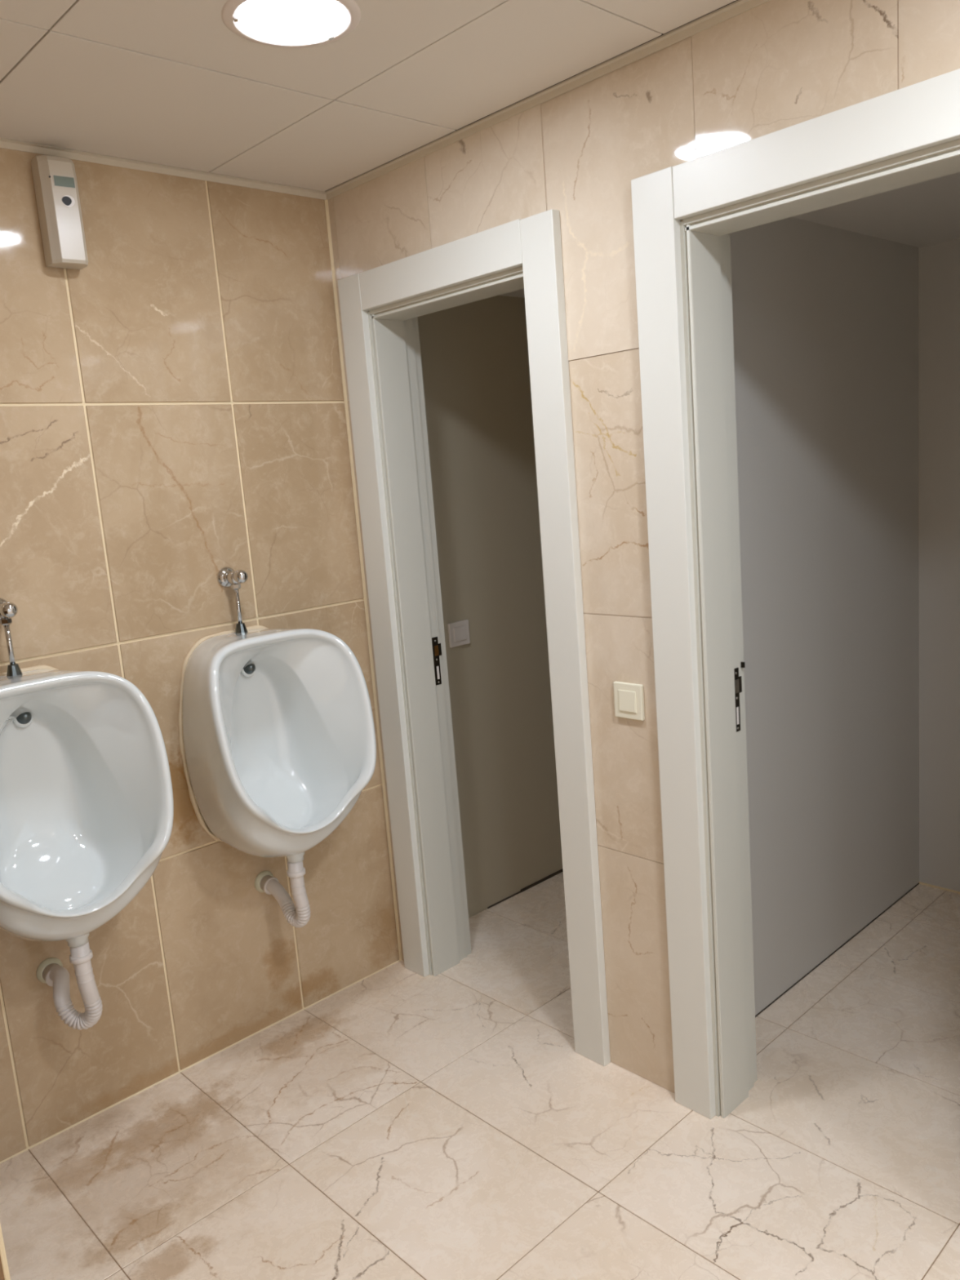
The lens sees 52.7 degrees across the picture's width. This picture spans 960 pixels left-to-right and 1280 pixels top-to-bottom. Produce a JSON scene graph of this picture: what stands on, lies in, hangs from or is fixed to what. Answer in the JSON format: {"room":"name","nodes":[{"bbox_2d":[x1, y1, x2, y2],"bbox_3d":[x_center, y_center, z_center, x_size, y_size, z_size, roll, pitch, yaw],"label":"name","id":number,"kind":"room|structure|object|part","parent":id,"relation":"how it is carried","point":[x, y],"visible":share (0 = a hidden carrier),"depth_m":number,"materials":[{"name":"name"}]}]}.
{"room":"public restroom","nodes":[
{"label":"public restroom","id":0,"kind":"room"},
{"bbox_2d":[0,1223,10,1279],"bbox_3d":[-1.432,0.839,1.112,1.550,1.252,0.124,-13,13,-42],"label":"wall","id":1,"kind":"structure","parent":0,"point":[4,1269],"depth_m":1.64,"materials":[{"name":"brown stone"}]},
{"bbox_2d":[0,147,402,1164],"bbox_3d":[-1.490,0.095,1.958,3.056,2.442,0.135,-13,13,-42],"label":"wall","id":2,"kind":"structure","parent":0,"point":[174,410],"depth_m":2.52,"materials":[{"name":"beige tile"}]},
{"bbox_2d":[0,597,22,676],"bbox_3d":[-1.069,-0.005,2.197,0.057,0.180,0.095,-13,13,-42],"label":"valve","id":3,"kind":"object","parent":2,"relation":"attached to","point":[8,610],"visible":0.99,"depth_m":2.19,"materials":[{"name":"silver metal"}]},
{"bbox_3d":[-1.055,-0.067,2.166,0.037,0.037,0.039,-13,13,-42],"label":"push knob","id":4,"kind":"part","parent":3,"relation":"part of","materials":[{"name":"silver metal"}]},
{"bbox_2d":[42,963,58,986],"bbox_3d":[-1.034,0.809,2.348,0.050,0.051,0.045,-13,13,-42],"label":"pipe fitting","id":5,"kind":"object","parent":2,"relation":"attached to","point":[48,969],"depth_m":2.33,"materials":[{"name":"white plastic"}]},
{"bbox_2d":[31,155,88,270],"bbox_3d":[-0.961,-0.982,2.222,0.082,0.234,0.072,-13,13,-42],"label":"air freshener","id":6,"kind":"object","parent":2,"relation":"attached to","point":[55,178],"visible":1,"depth_m":2.20,"materials":[{"name":"beige plastic"}]},
{"bbox_3d":[-0.942,-1.037,2.192,0.049,0.027,0.005,-12,12,-37],"label":"display frame","id":7,"kind":"part","parent":6,"relation":"part of","materials":[{"name":"beige plastic"}]},
{"bbox_2d":[0,665,173,947],"bbox_3d":[-0.959,0.386,2.179,0.454,0.618,0.340,-13,13,-42],"label":"urinal","id":8,"kind":"object","parent":2,"relation":"attached to","point":[86,804],"visible":1,"depth_m":2.23,"materials":[{"name":"white ceramic"}]},
{"bbox_2d":[13,715,33,728],"bbox_3d":[-1.048,0.178,2.222,0.047,0.046,0.016,-13,13,-42],"label":"inlet","id":9,"kind":"object","parent":8,"relation":"attached to","point":[19,722],"depth_m":2.21,"materials":[{"name":"silver metal"}]},
{"bbox_2d":[35,941,102,1030],"bbox_3d":[-0.974,0.803,2.287,0.218,0.230,0.073,4,13,40],"label":"drain pipe","id":10,"kind":"object","parent":8,"relation":"attached to","point":[51,971],"visible":1,"depth_m":2.26,"materials":[{"name":"white plastic"}]},
{"bbox_2d":[0,137,326,199],"bbox_3d":[-1.495,-1.002,1.751,2.950,0.018,0.014,-13,13,-42],"label":"trim","id":11,"kind":"structure","parent":2,"relation":"attached to","point":[8,144],"depth_m":2.39,"materials":[{"name":"beige"}]},
{"bbox_2d":[217,566,248,633],"bbox_3d":[-0.647,-0.105,2.590,0.057,0.180,0.095,-13,13,-42],"label":"valve","id":12,"kind":"object","parent":2,"relation":"attached to","point":[227,577],"visible":0.98,"depth_m":2.59,"materials":[{"name":"silver metal"}]},
{"bbox_3d":[-0.632,-0.168,2.558,0.037,0.037,0.039,-13,13,-42],"label":"push knob","id":13,"kind":"part","parent":12,"relation":"part of","materials":[{"name":"silver metal"}]},
{"bbox_2d":[259,875,279,894],"bbox_3d":[-0.601,0.693,2.749,0.050,0.051,0.045,-13,13,-42],"label":"pipe fitting","id":14,"kind":"object","parent":2,"relation":"attached to","point":[266,882],"depth_m":2.73,"materials":[{"name":"white plastic"}]},
{"bbox_2d":[177,625,376,862],"bbox_3d":[-0.537,0.286,2.572,0.454,0.618,0.340,-13,13,-42],"label":"urinal","id":15,"kind":"object","parent":2,"relation":"attached to","point":[277,734],"visible":1,"depth_m":2.60,"materials":[{"name":"white ceramic"}]},
{"bbox_2d":[240,669,255,677],"bbox_3d":[-0.626,0.078,2.614,0.047,0.046,0.016,-13,13,-42],"label":"inlet","id":16,"kind":"object","parent":15,"relation":"attached to","point":[244,673],"depth_m":2.60,"materials":[{"name":"silver metal"}]},
{"bbox_2d":[254,860,310,927],"bbox_3d":[-0.543,0.686,2.685,0.065,0.202,0.216,-13,13,-42],"label":"drain pipe","id":17,"kind":"object","parent":15,"relation":"attached to","point":[299,915],"visible":0.99,"depth_m":2.64,"materials":[{"name":"white plastic"}]},
{"bbox_2d":[0,0,737,191],"bbox_3d":[-0.020,-0.913,0.218,3.192,0.101,4.530,-13,13,-42],"label":"ceiling","id":18,"kind":"structure","parent":0,"point":[167,82],"depth_m":1.93,"materials":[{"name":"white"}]},
{"bbox_3d":[-1.154,-1.028,1.677,0.597,0.008,0.551,-13,13,-42],"label":"panel","id":19,"kind":"part","parent":18,"relation":"part of","materials":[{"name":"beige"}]},
{"bbox_3d":[-0.757,-0.987,1.260,0.597,0.008,0.597,-13,13,-42],"label":"panel","id":20,"kind":"part","parent":18,"relation":"part of","materials":[{"name":"beige"}]},
{"bbox_3d":[-0.721,-1.131,2.079,0.597,0.008,0.551,-13,13,-42],"label":"panel","id":21,"kind":"part","parent":18,"relation":"part of","materials":[{"name":"beige"}]},
{"bbox_3d":[-0.324,-1.091,1.662,0.597,0.008,0.597,-13,13,-42],"label":"panel","id":22,"kind":"part","parent":18,"relation":"part of","materials":[{"name":"beige"}]},
{"bbox_2d":[221,0,360,48],"bbox_3d":[-0.329,-1.091,1.697,0.241,0.014,0.241,-13,13,-42],"label":"recessed light","id":23,"kind":"object","parent":18,"relation":"in","point":[284,24],"visible":1,"depth_m":1.70,"materials":[{"name":"beige plastic"}]},
{"bbox_3d":[-0.375,-1.213,2.400,0.354,0.008,0.551,-13,13,-42],"label":"panel","id":24,"kind":"part","parent":18,"relation":"part of","materials":[{"name":"beige"}]},
{"bbox_3d":[0.021,-1.173,1.983,0.354,0.008,0.597,-13,13,-42],"label":"panel","id":25,"kind":"part","parent":18,"relation":"part of","materials":[{"name":"beige"}]},
{"bbox_3d":[0.434,-1.132,1.550,0.354,0.008,0.597,-13,13,-42],"label":"panel","id":26,"kind":"part","parent":18,"relation":"part of","materials":[{"name":"beige"}]},
{"bbox_2d":[0,871,959,1279],"bbox_3d":[0.697,1.337,1.125,4.670,0.060,4.540,-13,13,-42],"label":"floor","id":27,"kind":"structure","parent":0,"point":[402,1123],"depth_m":2.24,"materials":[{"name":"beige tile"}]},
{"bbox_2d":[417,295,563,917],"bbox_3d":[0.194,-0.176,3.565,1.352,2.168,0.092,-13,13,-42],"label":"wall","id":28,"kind":"structure","parent":0,"point":[475,357],"depth_m":3.37,"materials":[{"name":"beige paint"}]},
{"bbox_2d":[447,619,470,648],"bbox_3d":[-0.070,-0.021,3.261,0.090,0.082,0.014,-13,13,-42],"label":"light switch","id":29,"kind":"object","parent":28,"relation":"attached to","point":[459,631],"visible":1,"depth_m":3.25,"materials":[{"name":"white plastic"}]},
{"bbox_3d":[-0.067,-0.021,3.258,0.056,0.049,0.003,-13,13,-42],"label":"frame","id":30,"kind":"part","parent":29,"relation":"part of","materials":[{"name":"white plastic"}]},
{"bbox_2d":[328,0,959,1093],"bbox_3d":[1.215,-0.021,1.391,0.144,2.440,4.400,-13,13,-42],"label":"wall","id":31,"kind":"structure","parent":0,"point":[774,65],"depth_m":2.17,"materials":[{"name":"beige tile"}]},
{"bbox_2d":[337,208,610,1066],"bbox_3d":[0.030,0.025,2.682,0.198,2.096,0.817,-13,13,-42],"label":"door frame","id":32,"kind":"structure","parent":31,"relation":"in","point":[382,350],"depth_m":2.73,"materials":[{"name":"white wood"}]},
{"bbox_3d":[-0.279,0.015,2.884,0.026,2.096,0.099,-13,13,-42],"label":"casing","id":33,"kind":"part","parent":32,"relation":"part of","materials":[{"name":"white wood"}]},
{"bbox_3d":[-0.128,0.063,2.948,0.034,0.147,0.004,-13,13,-42],"label":"strike plate","id":34,"kind":"part","parent":32,"relation":"part of","materials":[{"name":"brown metal"}]},
{"bbox_3d":[-0.109,-0.941,2.457,0.025,0.098,0.616,-13,13,-42],"label":"head casing","id":35,"kind":"part","parent":32,"relation":"part of","materials":[{"name":"white wood"}]},
{"bbox_3d":[0.215,0.067,2.366,0.026,2.092,0.101,-13,13,-42],"label":"casing","id":36,"kind":"part","parent":32,"relation":"part of","materials":[{"name":"white wood"}]},
{"bbox_2d":[324,0,770,199],"bbox_3d":[1.039,-1.105,1.187,0.014,0.018,4.300,-13,13,-42],"label":"trim","id":37,"kind":"structure","parent":31,"relation":"attached to","point":[735,8],"depth_m":2.09,"materials":[{"name":"beige"}]},
{"bbox_2d":[613,680,644,720],"bbox_3d":[0.345,0.142,2.253,0.014,0.085,0.082,-13,13,-42],"label":"light switch","id":38,"kind":"object","parent":31,"relation":"attached to","point":[628,698],"visible":1,"depth_m":2.25,"materials":[{"name":"beige plastic"}]},
{"bbox_3d":[0.343,0.142,2.251,0.003,0.051,0.051,-13,13,-42],"label":"frame","id":39,"kind":"part","parent":38,"relation":"part of","materials":[{"name":"beige plastic"}]},
{"bbox_2d":[631,68,959,1119],"bbox_3d":[0.743,0.098,1.933,0.198,2.096,0.819,-13,13,-42],"label":"door frame","id":40,"kind":"structure","parent":31,"relation":"in","point":[683,273],"depth_m":2.06,"materials":[{"name":"white wood"}]},
{"bbox_3d":[0.434,0.087,2.135,0.026,2.096,0.101,-13,13,-42],"label":"casing","id":41,"kind":"part","parent":40,"relation":"part of","materials":[{"name":"white wood"}]},
{"bbox_3d":[0.585,0.135,2.199,0.034,0.147,0.004,-13,13,-42],"label":"strike plate","id":42,"kind":"part","parent":40,"relation":"part of","materials":[{"name":"brown metal"}]},
{"bbox_3d":[0.604,-0.868,1.708,0.025,0.098,0.616,-13,13,-42],"label":"head casing","id":43,"kind":"part","parent":40,"relation":"part of","materials":[{"name":"white wood"}]},
{"bbox_2d":[498,172,959,297],"bbox_3d":[0.883,-1.155,2.647,1.452,0.060,2.230,-13,13,-42],"label":"ceiling","id":44,"kind":"structure","parent":0,"point":[925,213],"depth_m":2.56,"materials":[{"name":"grey paint"}]},
{"bbox_2d":[729,217,919,1017],"bbox_3d":[0.929,-0.101,2.793,1.352,2.168,0.110,-13,13,-42],"label":"wall partition","id":45,"kind":"structure","parent":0,"point":[825,318],"depth_m":2.78,"materials":[{"name":"grey paint"}]},
{"bbox_2d":[918,238,959,893],"bbox_3d":[1.452,-0.225,3.278,0.104,2.168,2.230,-13,13,-42],"label":"wall","id":46,"kind":"structure","parent":0,"point":[939,264],"depth_m":3.15,"materials":[{"name":"grey paint"}]}
]}

